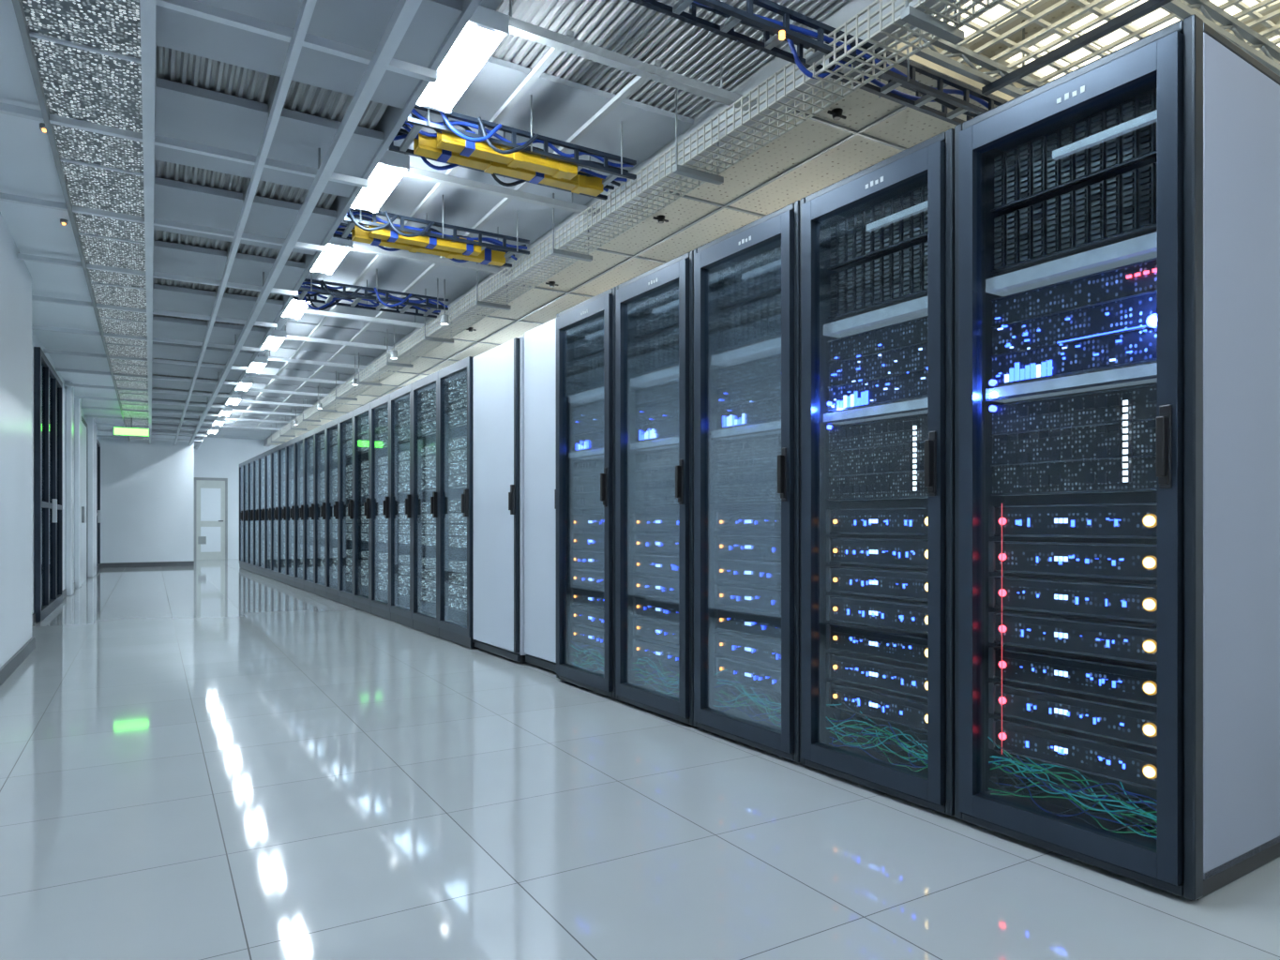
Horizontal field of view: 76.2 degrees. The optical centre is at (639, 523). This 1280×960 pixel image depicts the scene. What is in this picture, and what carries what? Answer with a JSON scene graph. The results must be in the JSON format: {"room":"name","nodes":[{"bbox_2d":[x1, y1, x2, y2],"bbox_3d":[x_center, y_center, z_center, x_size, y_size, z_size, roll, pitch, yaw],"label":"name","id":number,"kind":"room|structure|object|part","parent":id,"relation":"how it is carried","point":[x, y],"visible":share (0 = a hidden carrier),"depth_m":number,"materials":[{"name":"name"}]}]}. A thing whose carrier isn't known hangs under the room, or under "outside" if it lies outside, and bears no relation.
{"room":"server room","nodes":[
{"label":"server room","id":0,"kind":"room"},
{"bbox_2d":[0,211,97,667],"bbox_3d":[-5.269,-0.706,6.926,0.390,3.300,24.300,0,0,-31],"label":"wall","id":1,"kind":"structure","parent":0,"point":[18,339],"depth_m":5.54,"materials":[{"name":"paint"}]},
{"bbox_2d":[0,582,75,686],"bbox_3d":[-4.585,0.899,5.995,0.205,0.090,22.000,0,0,-31],"label":"baseboard","id":2,"kind":"structure","parent":1,"relation":"attached to","point":[8,668],"depth_m":5.40,"materials":[{"name":"grey plastic"}]},
{"bbox_2d":[41,361,45,608],"bbox_3d":[-6.016,-0.380,8.217,0.007,2.447,0.251,0,0,-31],"label":"glass","id":3,"kind":"object","parent":1,"relation":"attached to","point":[42,366],"depth_m":8.18,"materials":[{"name":"glass"}]},
{"bbox_2d":[33,346,62,622],"bbox_3d":[-6.306,-0.366,8.753,0.090,2.620,2.300,0,0,-31],"label":"frame","id":4,"kind":"object","parent":1,"relation":"attached to","point":[39,356],"visible":0.86,"depth_m":8.39,"materials":[{"name":"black metal"}]},
{"bbox_2d":[49,374,59,602],"bbox_3d":[-6.602,-0.381,9.194,0.007,2.450,0.941,0,0,-31],"label":"glass","id":5,"kind":"object","parent":1,"relation":"attached to","point":[51,486],"depth_m":8.96,"materials":[{"name":"black glass"}]},
{"bbox_2d":[81,421,86,583],"bbox_3d":[-8.938,-0.326,13.121,0.070,2.540,1.380,0,0,-31],"label":"leaf","id":6,"kind":"object","parent":1,"relation":"attached to","point":[83,428],"visible":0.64,"depth_m":13.13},
{"bbox_2d":[81,416,88,579],"bbox_3d":[-8.951,-0.356,13.113,0.040,2.600,1.500,0,0,-31],"label":"frame","id":7,"kind":"object","parent":1,"relation":"attached to","point":[82,419],"visible":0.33,"depth_m":13.71,"materials":[{"name":"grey metal"}]},
{"bbox_2d":[97,446,98,564],"bbox_3d":[-10.805,-0.356,16.200,0.007,2.460,1.760,0,0,-31],"label":"glass","id":8,"kind":"object","parent":1,"relation":"attached to","point":[97,446],"visible":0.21,"depth_m":16.79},
{"bbox_2d":[96,438,100,571],"bbox_3d":[-10.782,-0.356,16.213,0.090,2.600,1.900,0,0,-31],"label":"frame","id":9,"kind":"object","parent":1,"relation":"attached to","point":[97,442],"visible":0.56,"depth_m":16.96,"materials":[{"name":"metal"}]},
{"bbox_2d":[0,0,157,441],"bbox_3d":[-5.646,-1.866,8.508,0.970,0.180,27.400,0,0,-31],"label":"ceiling soffit","id":10,"kind":"structure","parent":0,"point":[27,165],"depth_m":5.13,"materials":[{"name":"white paint"}]},
{"bbox_2d":[11,0,149,441],"bbox_3d":[-5.484,-1.796,8.733,0.380,0.080,27.620,0,0,-31],"label":"strip","id":11,"kind":"object","parent":10,"relation":"attached to","point":[83,56],"depth_m":3.85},
{"bbox_2d":[97,435,194,563],"bbox_3d":[-11.588,-0.706,18.995,1.970,3.300,3.300,0,0,-31],"label":"wall","id":12,"kind":"structure","parent":0,"point":[147,489],"depth_m":17.63,"materials":[{"name":"paint"}]},
{"bbox_2d":[100,561,194,568],"bbox_3d":[-10.649,0.894,17.625,1.770,0.100,0.015,0,0,-31],"label":"baseboard","id":13,"kind":"structure","parent":12,"relation":"attached to","point":[155,564],"depth_m":17.62,"materials":[{"name":"grey plastic"}]},
{"bbox_2d":[151,45,159,388],"bbox_3d":[-3.365,-2.426,9.934,6.750,0.100,27.900,0,0,-31],"label":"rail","id":14,"kind":"structure","parent":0,"point":[158,47],"depth_m":4.28,"materials":[{"name":"metal"}]},
{"bbox_2d":[194,436,280,558],"bbox_3d":[-9.680,-0.706,22.181,4.980,3.300,0.200,0,0,-31],"label":"wall","id":15,"kind":"structure","parent":0,"point":[215,458],"depth_m":21.42,"materials":[{"name":"paint"}]},
{"bbox_2d":[195,480,225,559],"bbox_3d":[-11.120,-0.081,21.140,0.660,2.050,0.102,0,0,-31],"label":"leaf","id":16,"kind":"object","parent":15,"relation":"attached to","point":[210,495],"visible":0.99,"depth_m":21.15,"materials":[{"name":"paint"}]},
{"bbox_2d":[194,477,227,559],"bbox_3d":[-11.133,-0.116,21.163,0.780,2.120,0.050,0,0,-31],"label":"frame","id":17,"kind":"object","parent":15,"relation":"attached to","point":[195,478],"visible":0.86,"depth_m":21.30,"materials":[{"name":"grey metal"}]},
{"bbox_2d":[211,0,756,430],"bbox_3d":[-4.411,-2.166,10.881,1.570,0.180,16.800,0,0,-31],"label":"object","id":18,"kind":"object","parent":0,"point":[565,41],"depth_m":5.13,"materials":[{"name":"white metal"}]},
{"bbox_2d":[152,0,848,419],"bbox_3d":[-4.091,-2.119,9.382,2.576,0.317,27.300,0,0,-31],"label":"ceiling","id":19,"kind":"structure","parent":0,"point":[633,30],"depth_m":3.86,"materials":[{"name":"grey metal"}]},
{"bbox_2d":[39,122,46,132],"bbox_3d":[-2.747,-1.821,3.763,0.039,0.030,0.039,0,0,-31],"label":"indicator","id":20,"kind":"object","parent":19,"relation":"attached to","point":[42,128],"visible":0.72,"depth_m":3.75,"materials":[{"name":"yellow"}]},
{"bbox_2d":[60,218,67,225],"bbox_3d":[-3.488,-1.821,4.939,0.039,0.030,0.039,0,0,-31],"label":"indicator","id":21,"kind":"object","parent":19,"relation":"attached to","point":[63,221],"visible":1,"depth_m":4.93,"materials":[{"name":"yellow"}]},
{"bbox_2d":[113,418,149,436],"bbox_3d":[-8.675,-1.641,13.917,0.520,0.310,0.066,0,0,-31],"label":"exit sign","id":22,"kind":"object","parent":19,"relation":"hanging from","point":[117,431],"visible":1,"depth_m":13.89,"materials":[{"name":"green plastic"}]},
{"bbox_2d":[208,426,218,434],"bbox_3d":[-9.294,-2.120,17.747,0.180,0.272,0.760,0,0,-31],"label":"light fixture","id":23,"kind":"object","parent":19,"relation":"hanging from","point":[213,429],"visible":0.65,"depth_m":17.46,"materials":[{"name":"grey plastic"}]},
{"bbox_2d":[0,0,437,445],"bbox_3d":[-4.386,-1.836,7.340,1.930,0.240,24.100,0,0,-31],"label":"grid","id":24,"kind":"object","parent":19,"relation":"attached to","point":[382,60],"depth_m":4.15,"materials":[{"name":"grey metal"}]},
{"bbox_2d":[151,0,481,450],"bbox_3d":[-4.797,-2.101,9.017,1.010,0.410,27.400,0,0,-31],"label":"tile","id":25,"kind":"structure","parent":24,"relation":"in","point":[186,112],"depth_m":4.14,"materials":[{"name":"white tile"}]},
{"bbox_2d":[212,417,225,425],"bbox_3d":[-8.419,-2.120,16.290,0.180,0.272,0.760,0,0,-31],"label":"light fixture","id":26,"kind":"object","parent":19,"relation":"hanging from","point":[219,421],"visible":0.66,"depth_m":16.01,"materials":[{"name":"grey plastic"}]},
{"bbox_2d":[219,406,232,416],"bbox_3d":[-7.545,-2.120,14.832,0.180,0.272,0.760,0,0,-31],"label":"light fixture","id":27,"kind":"object","parent":19,"relation":"hanging from","point":[226,411],"visible":0.66,"depth_m":14.57,"materials":[{"name":"grey plastic"}]},
{"bbox_2d":[225,393,240,405],"bbox_3d":[-6.670,-2.120,13.374,0.180,0.272,0.760,0,0,-31],"label":"light fixture","id":28,"kind":"object","parent":19,"relation":"hanging from","point":[234,399],"visible":0.62,"depth_m":13.24,"materials":[{"name":"grey plastic"}]},
{"bbox_2d":[235,377,253,391],"bbox_3d":[-5.796,-2.120,11.916,0.180,0.272,0.760,0,0,-31],"label":"light fixture","id":29,"kind":"object","parent":19,"relation":"hanging from","point":[246,383],"visible":0.65,"depth_m":11.78,"materials":[{"name":"grey plastic"}]},
{"bbox_2d":[246,354,267,373],"bbox_3d":[-4.921,-2.120,10.458,0.180,0.272,0.760,0,0,-31],"label":"light fixture","id":30,"kind":"object","parent":19,"relation":"hanging from","point":[258,364],"visible":0.63,"depth_m":10.32,"materials":[{"name":"grey plastic"}]},
{"bbox_2d":[261,328,286,350],"bbox_3d":[-4.072,-2.120,9.043,0.180,0.272,0.760,0,0,-31],"label":"light fixture","id":31,"kind":"object","parent":19,"relation":"hanging from","point":[276,338],"visible":0.64,"depth_m":8.96,"materials":[{"name":"grey plastic"}]},
{"bbox_2d":[293,406,298,424],"bbox_3d":[-6.362,-2.026,15.075,0.072,0.420,0.072,0,0,-31],"label":"pendant light","id":32,"kind":"object","parent":19,"relation":"in","point":[295,422],"visible":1,"depth_m":15.05,"materials":[{"name":"grey metal"}]},
{"bbox_2d":[281,293,313,318],"bbox_3d":[-3.198,-2.120,7.586,0.180,0.272,0.760,0,0,-31],"label":"light fixture","id":33,"kind":"object","parent":19,"relation":"hanging from","point":[295,308],"visible":0.41,"depth_m":7.65,"materials":[{"name":"grey plastic"}]},
{"bbox_2d":[316,403,322,408],"bbox_3d":[-5.075,-2.026,12.931,0.072,0.420,0.072,0,0,-31],"label":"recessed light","id":34,"kind":"object","parent":19,"relation":"in","point":[319,405],"visible":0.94,"depth_m":12.91,"materials":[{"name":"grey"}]},
{"bbox_2d":[310,236,352,274],"bbox_3d":[-2.349,-2.120,6.171,0.180,0.272,0.760,0,0,-31],"label":"light fixture","id":35,"kind":"object","parent":19,"relation":"hanging from","point":[337,248],"visible":0.65,"depth_m":6.14,"materials":[{"name":"grey plastic"}]},
{"bbox_2d":[352,353,358,385],"bbox_3d":[-3.738,-2.026,10.702,0.072,0.420,0.072,0,0,-31],"label":"pendant light","id":36,"kind":"object","parent":19,"relation":"in","point":[354,380],"visible":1,"depth_m":10.70,"materials":[{"name":"grey metal"}]},
{"bbox_2d":[219,0,501,417],"bbox_3d":[-3.537,-2.056,8.082,0.190,0.200,24.500,0,0,-31],"label":"rail","id":37,"kind":"object","parent":19,"relation":"attached to","point":[492,5],"visible":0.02,"depth_m":4.60,"materials":[{"name":"white metal"}]},
{"bbox_2d":[292,269,448,317],"bbox_3d":[-2.393,-2.064,7.294,1.286,0.363,0.417,0,0,-31],"label":"cable tray","id":38,"kind":"object","parent":19,"relation":"attached to","point":[334,293],"visible":0.94,"depth_m":7.23,"materials":[{"name":"blue metal"}]},
{"bbox_2d":[350,150,409,212],"bbox_3d":[-1.567,-2.120,4.867,0.180,0.272,0.760,0,0,-31],"label":"light fixture","id":39,"kind":"object","parent":19,"relation":"hanging from","point":[392,166],"visible":0.66,"depth_m":4.80,"materials":[{"name":"grey plastic"}]},
{"bbox_2d":[391,325,397,359],"bbox_3d":[-2.709,-2.026,8.987,0.072,0.420,0.072,0,0,-31],"label":"pendant light","id":40,"kind":"object","parent":19,"relation":"in","point":[394,353],"visible":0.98,"depth_m":8.97,"materials":[{"name":"grey metal"}]},
{"bbox_2d":[332,195,529,267],"bbox_3d":[-1.426,-2.063,5.682,1.286,0.365,0.417,0,0,-31],"label":"cable tray","id":41,"kind":"object","parent":19,"relation":"attached to","point":[380,233],"visible":0.99,"depth_m":5.57,"materials":[{"name":"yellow metal"}]},
{"bbox_2d":[440,279,448,325],"bbox_3d":[-1.783,-2.026,7.443,0.072,0.420,0.072,0,0,-31],"label":"pendant light","id":42,"kind":"object","parent":19,"relation":"in","point":[444,317],"visible":1,"depth_m":7.42,"materials":[{"name":"grey metal"}]},
{"bbox_2d":[206,56,693,439],"bbox_3d":[-5.556,-2.241,12.789,1.570,0.030,20.150,0,0,-31],"label":"metal panel","id":43,"kind":"object","parent":19,"relation":"attached to","point":[561,107],"depth_m":5.83,"materials":[{"name":"silver metal"}]},
{"bbox_2d":[415,5,509,114],"bbox_3d":[-0.806,-2.120,3.598,0.180,0.272,0.760,0,0,-31],"label":"light fixture","id":44,"kind":"object","parent":19,"relation":"attached to","point":[487,27],"visible":0.7,"depth_m":3.53,"materials":[{"name":"grey plastic"}]},
{"bbox_2d":[389,94,636,200],"bbox_3d":[-0.655,-2.058,4.396,1.288,0.376,0.417,0,0,-31],"label":"cable tray","id":45,"kind":"object","parent":19,"relation":"attached to","point":[522,162],"visible":0.98,"depth_m":4.29,"materials":[{"name":"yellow metal"}]},
{"bbox_2d":[282,83,948,439],"bbox_3d":[-3.340,-2.130,13.459,2.680,0.012,21.280,0,0,-31],"label":"trim","id":46,"kind":"structure","parent":19,"relation":"attached to","point":[853,132],"depth_m":5.61,"materials":[{"name":"grey metal"}]},
{"bbox_2d":[263,0,1002,446],"bbox_3d":[-2.512,-2.036,8.988,0.300,0.440,24.000,0,0,-31],"label":"basket tray","id":47,"kind":"object","parent":19,"relation":"attached to","point":[912,16],"visible":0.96,"depth_m":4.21,"materials":[{"name":"grey metal"}]},
{"bbox_2d":[627,0,1007,125],"bbox_3d":[1.115,-2.047,3.584,2.802,0.398,0.170,0,0,-31],"label":"cable tray","id":48,"kind":"object","parent":19,"relation":"attached to","point":[803,37],"visible":0.59,"depth_m":3.35,"materials":[{"name":"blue metal"}]},
{"bbox_2d":[952,0,1049,47],"bbox_3d":[1.441,-2.291,3.430,0.680,0.050,0.680,0,0,-31],"label":"frame","id":49,"kind":"object","parent":19,"relation":"attached to","point":[1039,3],"visible":0.31,"depth_m":3.67,"materials":[{"name":"beige metal"}]},
{"bbox_2d":[933,0,1027,37],"bbox_3d":[1.441,-2.299,3.430,0.620,0.015,0.620,0,0,-31],"label":"diffuser","id":50,"kind":"object","parent":49,"relation":"attached to","point":[999,10],"visible":0.25,"depth_m":3.67,"materials":[{"name":"beige plastic"}]},
{"bbox_2d":[994,0,1150,84],"bbox_3d":[2.213,-2.291,3.893,0.680,0.050,0.680,0,0,-31],"label":"frame","id":51,"kind":"object","parent":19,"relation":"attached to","point":[1005,61],"visible":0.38,"depth_m":3.85,"materials":[{"name":"beige metal"}]},
{"bbox_2d":[1009,0,1180,79],"bbox_3d":[2.213,-2.299,3.893,0.620,0.015,0.620,0,0,-31],"label":"diffuser","id":52,"kind":"object","parent":51,"relation":"attached to","point":[1159,13],"visible":0.25,"depth_m":3.83,"materials":[{"name":"beige plastic"}]},
{"bbox_2d":[904,0,1279,97],"bbox_3d":[3.113,-2.121,2.684,2.660,0.390,3.400,0,0,-31],"label":"lattice","id":53,"kind":"object","parent":19,"relation":"attached to","point":[1177,8],"depth_m":3.41,"materials":[{"name":"metal"}]},
{"bbox_2d":[1180,0,1279,30],"bbox_3d":[2.573,-2.291,3.293,0.680,0.050,0.680,0,0,-31],"label":"frame","id":54,"kind":"object","parent":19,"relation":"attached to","point":[1275,4],"visible":0.18,"depth_m":3.60,"materials":[{"name":"beige metal"}]},
{"bbox_2d":[1209,0,1258,15],"bbox_3d":[2.573,-2.299,3.293,0.620,0.015,0.620,0,0,-31],"label":"diffuser","id":55,"kind":"object","parent":54,"relation":"attached to","point":[1233,9],"visible":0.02,"depth_m":3.60,"materials":[{"name":"beige plastic"}]},
{"bbox_2d":[1247,20,1279,63],"bbox_3d":[3.345,-2.291,3.756,0.680,0.050,0.680,0,0,-31],"label":"frame","id":56,"kind":"object","parent":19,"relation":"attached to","point":[1272,35],"visible":0.09,"depth_m":3.81,"materials":[{"name":"beige metal"}]},
{"bbox_2d":[1268,35,1279,46],"bbox_3d":[3.345,-2.299,3.756,0.620,0.015,0.620,0,0,-31],"label":"diffuser","id":57,"kind":"object","parent":56,"relation":"attached to","point":[1276,37],"visible":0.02,"depth_m":3.86,"materials":[{"name":"beige"}]},
{"bbox_2d":[0,558,1279,959],"bbox_3d":[-3.365,0.994,9.934,6.750,0.100,27.900,0,0,-31],"label":"floor","id":58,"kind":"structure","parent":0,"point":[206,760],"depth_m":2.50,"materials":[{"name":"tile"}]},
{"bbox_2d":[239,462,243,569],"bbox_3d":[-7.899,-0.151,17.221,1.050,2.190,0.694,0,0,-33],"label":"tall cabinet","id":59,"kind":"object","parent":58,"relation":"on","point":[241,565],"visible":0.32,"depth_m":17.03,"materials":[{"name":"black metal"}]},
{"bbox_2d":[242,460,248,570],"bbox_3d":[-7.519,-0.151,16.633,1.050,2.190,0.694,0,0,-33],"label":"tall cabinet","id":60,"kind":"object","parent":58,"relation":"on","point":[245,463],"visible":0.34,"depth_m":16.55,"materials":[{"name":"black metal"}]},
{"bbox_2d":[247,457,254,572],"bbox_3d":[-7.140,-0.151,16.045,1.050,2.190,0.694,0,0,-33],"label":"tall cabinet","id":61,"kind":"object","parent":58,"relation":"on","point":[249,461],"visible":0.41,"depth_m":15.88,"materials":[{"name":"black metal"}]},
{"bbox_2d":[253,454,258,573],"bbox_3d":[-6.760,-0.151,15.457,1.050,2.190,0.694,0,0,-33],"label":"tall cabinet","id":62,"kind":"object","parent":58,"relation":"on","point":[255,459],"visible":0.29,"depth_m":15.25,"materials":[{"name":"black metal"}]},
{"bbox_2d":[258,452,265,576],"bbox_3d":[-6.380,-0.151,14.869,1.050,2.190,0.694,0,0,-33],"label":"tall cabinet","id":63,"kind":"object","parent":58,"relation":"on","point":[262,572],"visible":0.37,"depth_m":14.68,"materials":[{"name":"black metal"}]},
{"bbox_2d":[264,449,272,579],"bbox_3d":[-6.000,-0.151,14.281,1.050,2.190,0.694,0,0,-33],"label":"tall cabinet","id":64,"kind":"object","parent":58,"relation":"on","point":[267,455],"visible":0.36,"depth_m":14.14,"materials":[{"name":"black metal"}]},
{"bbox_2d":[271,446,278,581],"bbox_3d":[-5.620,-0.151,13.693,1.050,2.190,0.694,0,0,-33],"label":"tall cabinet","id":65,"kind":"object","parent":58,"relation":"on","point":[274,451],"visible":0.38,"depth_m":13.49,"materials":[{"name":"black metal"}]},
{"bbox_2d":[278,442,286,584],"bbox_3d":[-5.240,-0.151,13.105,1.050,2.190,0.694,0,0,-33],"label":"tall cabinet","id":66,"kind":"object","parent":58,"relation":"on","point":[282,447],"visible":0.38,"depth_m":12.89,"materials":[{"name":"black metal"}]},
{"bbox_2d":[286,438,295,587],"bbox_3d":[-4.861,-0.151,12.517,1.050,2.190,0.694,0,0,-33],"label":"tall cabinet","id":67,"kind":"object","parent":58,"relation":"on","point":[290,444],"visible":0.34,"depth_m":12.35,"materials":[{"name":"black metal"}]},
{"bbox_2d":[294,434,304,589],"bbox_3d":[-4.481,-0.151,11.929,1.050,2.190,0.694,0,0,-33],"label":"tall cabinet","id":68,"kind":"object","parent":58,"relation":"on","point":[298,441],"visible":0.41,"depth_m":11.73,"materials":[{"name":"black metal"}]},
{"bbox_2d":[303,429,315,593],"bbox_3d":[-4.101,-0.151,11.341,1.050,2.190,0.694,0,0,-33],"label":"tall cabinet","id":69,"kind":"object","parent":58,"relation":"on","point":[308,437],"visible":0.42,"depth_m":11.16,"materials":[{"name":"black metal"}]},
{"bbox_2d":[314,423,326,598],"bbox_3d":[-3.721,-0.151,10.753,1.050,2.190,0.694,0,0,-33],"label":"tall cabinet","id":70,"kind":"object","parent":58,"relation":"on","point":[320,431],"visible":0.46,"depth_m":10.56,"materials":[{"name":"black metal"}]},
{"bbox_2d":[325,418,339,602],"bbox_3d":[-3.341,-0.151,10.165,1.050,2.190,0.694,0,0,-33],"label":"tall cabinet","id":71,"kind":"object","parent":58,"relation":"on","point":[332,427],"visible":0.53,"depth_m":9.97,"materials":[{"name":"black metal"}]},
{"bbox_2d":[338,410,354,607],"bbox_3d":[-2.962,-0.151,9.577,1.050,2.190,0.694,0,0,-33],"label":"tall cabinet","id":72,"kind":"object","parent":58,"relation":"on","point":[346,421],"visible":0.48,"depth_m":9.37,"materials":[{"name":"black metal"}]},
{"bbox_2d":[353,403,371,613],"bbox_3d":[-2.582,-0.151,8.989,1.050,2.190,0.694,0,0,-33],"label":"tall cabinet","id":73,"kind":"object","parent":58,"relation":"on","point":[362,414],"visible":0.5,"depth_m":8.77,"materials":[{"name":"black metal"}]},
{"bbox_2d":[370,393,391,620],"bbox_3d":[-2.202,-0.151,8.401,1.050,2.190,0.694,0,0,-33],"label":"tall cabinet","id":74,"kind":"object","parent":58,"relation":"on","point":[380,407],"visible":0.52,"depth_m":8.19,"materials":[{"name":"black metal"}]},
{"bbox_2d":[389,383,412,628],"bbox_3d":[-1.822,-0.151,7.813,1.050,2.190,0.694,0,0,-33],"label":"tall cabinet","id":75,"kind":"object","parent":58,"relation":"on","point":[400,399],"visible":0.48,"depth_m":7.60,"materials":[{"name":"black metal"}]},
{"bbox_2d":[411,371,441,638],"bbox_3d":[-1.442,-0.151,7.225,1.050,2.190,0.694,0,0,-33],"label":"tall cabinet","id":76,"kind":"object","parent":58,"relation":"on","point":[425,390],"visible":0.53,"depth_m":7.01,"materials":[{"name":"black metal"}]},
{"bbox_2d":[437,356,479,648],"bbox_3d":[-1.063,-0.151,6.637,1.050,2.190,0.694,0,0,-33],"label":"tall cabinet","id":77,"kind":"object","parent":58,"relation":"on","point":[455,381],"visible":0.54,"depth_m":6.39,"materials":[{"name":"black metal"}]},
{"bbox_2d":[473,336,527,663],"bbox_3d":[-0.634,-0.151,6.015,1.045,2.190,0.782,0,0,-33],"label":"tall cabinet","id":78,"kind":"object","parent":58,"relation":"on","point":[498,371],"visible":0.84,"depth_m":5.67,"materials":[{"name":"white metal"}]},
{"bbox_3d":[-0.855,-0.156,5.433,0.042,0.200,0.028,0,0,-33],"label":"handle","id":79,"kind":"part","parent":78,"relation":"part of","materials":[{"name":"black plastic"}]},
{"bbox_2d":[524,317,556,672],"bbox_3d":[-0.218,-0.166,5.445,1.045,2.220,0.572,0,0,-33],"label":"tall cabinet","id":80,"kind":"object","parent":58,"relation":"on","point":[540,341],"visible":0.32,"depth_m":5.22,"materials":[{"name":"white metal"}]},
{"bbox_3d":[-0.496,-0.156,4.951,0.042,0.200,0.028,0,0,-33],"label":"handle","id":81,"kind":"part","parent":80,"relation":"part of","materials":[{"name":"silver"}]},
{"bbox_2d":[556,286,616,698],"bbox_3d":[0.121,-0.156,4.896,1.152,2.200,0.684,0,0,-33],"label":"rack","id":82,"kind":"object","parent":58,"relation":"on","point":[585,331],"visible":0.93,"depth_m":4.60,"materials":[{"name":"black metal"}]},
{"bbox_3d":[-0.317,-0.156,4.613,0.005,1.990,0.534,0,0,-33],"label":"door glass","id":83,"kind":"part","parent":82,"relation":"part of","materials":[{"name":"glass"}]},
{"bbox_3d":[-0.194,-0.191,4.353,0.034,0.210,0.028,0,0,-33],"label":"handle","id":84,"kind":"part","parent":82,"relation":"part of","materials":[{"name":"black plastic"}]},
{"bbox_2d":[615,250,693,725],"bbox_3d":[0.495,-0.156,4.316,1.152,2.200,0.684,0,0,-33],"label":"rack","id":85,"kind":"object","parent":58,"relation":"on","point":[655,308],"visible":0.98,"depth_m":4.01,"materials":[{"name":"black"}]},
{"bbox_3d":[0.057,-0.156,4.033,0.005,1.990,0.534,0,0,-33],"label":"door glass","id":86,"kind":"part","parent":85,"relation":"part of","materials":[{"name":"clear glass"}]},
{"bbox_3d":[0.180,-0.191,3.773,0.034,0.210,0.028,0,0,-33],"label":"handle","id":87,"kind":"part","parent":85,"relation":"part of","materials":[{"name":"black plastic"}]},
{"bbox_2d":[693,200,799,763],"bbox_3d":[0.870,-0.156,3.736,1.152,2.200,0.684,0,0,-33],"label":"rack","id":88,"kind":"object","parent":58,"relation":"on","point":[746,279],"visible":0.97,"depth_m":3.41,"materials":[{"name":"black"}]},
{"bbox_3d":[0.431,-0.156,3.453,0.005,1.990,0.534,0,0,-33],"label":"door glass","id":89,"kind":"part","parent":88,"relation":"part of","materials":[{"name":"clear glass"}]},
{"bbox_3d":[0.554,-0.191,3.193,0.034,0.210,0.028,0,0,-33],"label":"handle","id":90,"kind":"part","parent":88,"relation":"part of","materials":[{"name":"black plastic"}]},
{"bbox_2d":[799,128,954,816],"bbox_3d":[1.244,-0.156,3.157,1.152,2.200,0.684,0,0,-33],"label":"rack","id":91,"kind":"object","parent":58,"relation":"on","point":[877,243],"visible":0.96,"depth_m":2.91,"materials":[{"name":"black metal"}]},
{"bbox_3d":[0.806,-0.156,2.874,0.005,1.990,0.534,0,0,-33],"label":"door glass","id":92,"kind":"part","parent":91,"relation":"part of","materials":[{"name":"clear glass"}]},
{"bbox_3d":[0.929,-0.191,2.614,0.034,0.210,0.028,0,0,-33],"label":"handle","id":93,"kind":"part","parent":91,"relation":"part of","materials":[{"name":"black plastic"}]},
{"bbox_2d":[954,14,1279,901],"bbox_3d":[1.618,-0.156,2.577,1.152,2.200,0.684,0,0,-33],"label":"rack","id":94,"kind":"object","parent":58,"relation":"on","point":[1117,217],"visible":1,"depth_m":2.23,"materials":[{"name":"black metal"}]},
{"bbox_3d":[1.183,-0.161,2.296,0.050,2.120,0.622,0,0,-33],"label":"door frame","id":95,"kind":"part","parent":94,"relation":"part of","materials":[{"name":"black metal"}]},
{"bbox_3d":[1.303,-0.191,2.034,0.034,0.210,0.028,0,0,-33],"label":"handle","id":96,"kind":"part","parent":94,"relation":"part of","materials":[{"name":"black plastic"}]},
{"bbox_2d":[277,0,1279,444],"bbox_3d":[-1.766,-2.246,10.835,2.680,0.220,27.400,0,0,-31],"label":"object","id":97,"kind":"object","parent":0,"point":[908,128],"depth_m":5.29,"materials":[{"name":"white metal"}]},
{"bbox_2d":[466,327,476,331],"bbox_3d":[-1.852,-2.116,8.918,0.120,0.040,0.058,0,0,-31],"label":"ceiling sensor","id":98,"kind":"object","parent":97,"relation":"attached to","point":[471,329],"depth_m":8.90,"materials":[{"name":"black plastic"}]},
{"bbox_2d":[545,281,558,286],"bbox_3d":[-0.780,-2.116,7.229,0.120,0.040,0.058,0,0,-31],"label":"ceiling sensor","id":99,"kind":"object","parent":97,"relation":"attached to","point":[551,283],"depth_m":7.21,"materials":[{"name":"black plastic"}]},
{"bbox_2d":[652,214,668,223],"bbox_3d":[0.146,-2.116,5.685,0.120,0.040,0.058,0,0,-31],"label":"ceiling sensor","id":100,"kind":"object","parent":97,"relation":"attached to","point":[660,218],"depth_m":5.67,"materials":[{"name":"black plastic"}]},
{"bbox_2d":[827,107,846,120],"bbox_3d":[1.021,-2.116,4.227,0.120,0.040,0.058,0,0,-31],"label":"ceiling sensor","id":101,"kind":"object","parent":97,"relation":"attached to","point":[836,113],"depth_m":4.21,"materials":[{"name":"black plastic"}]}
]}

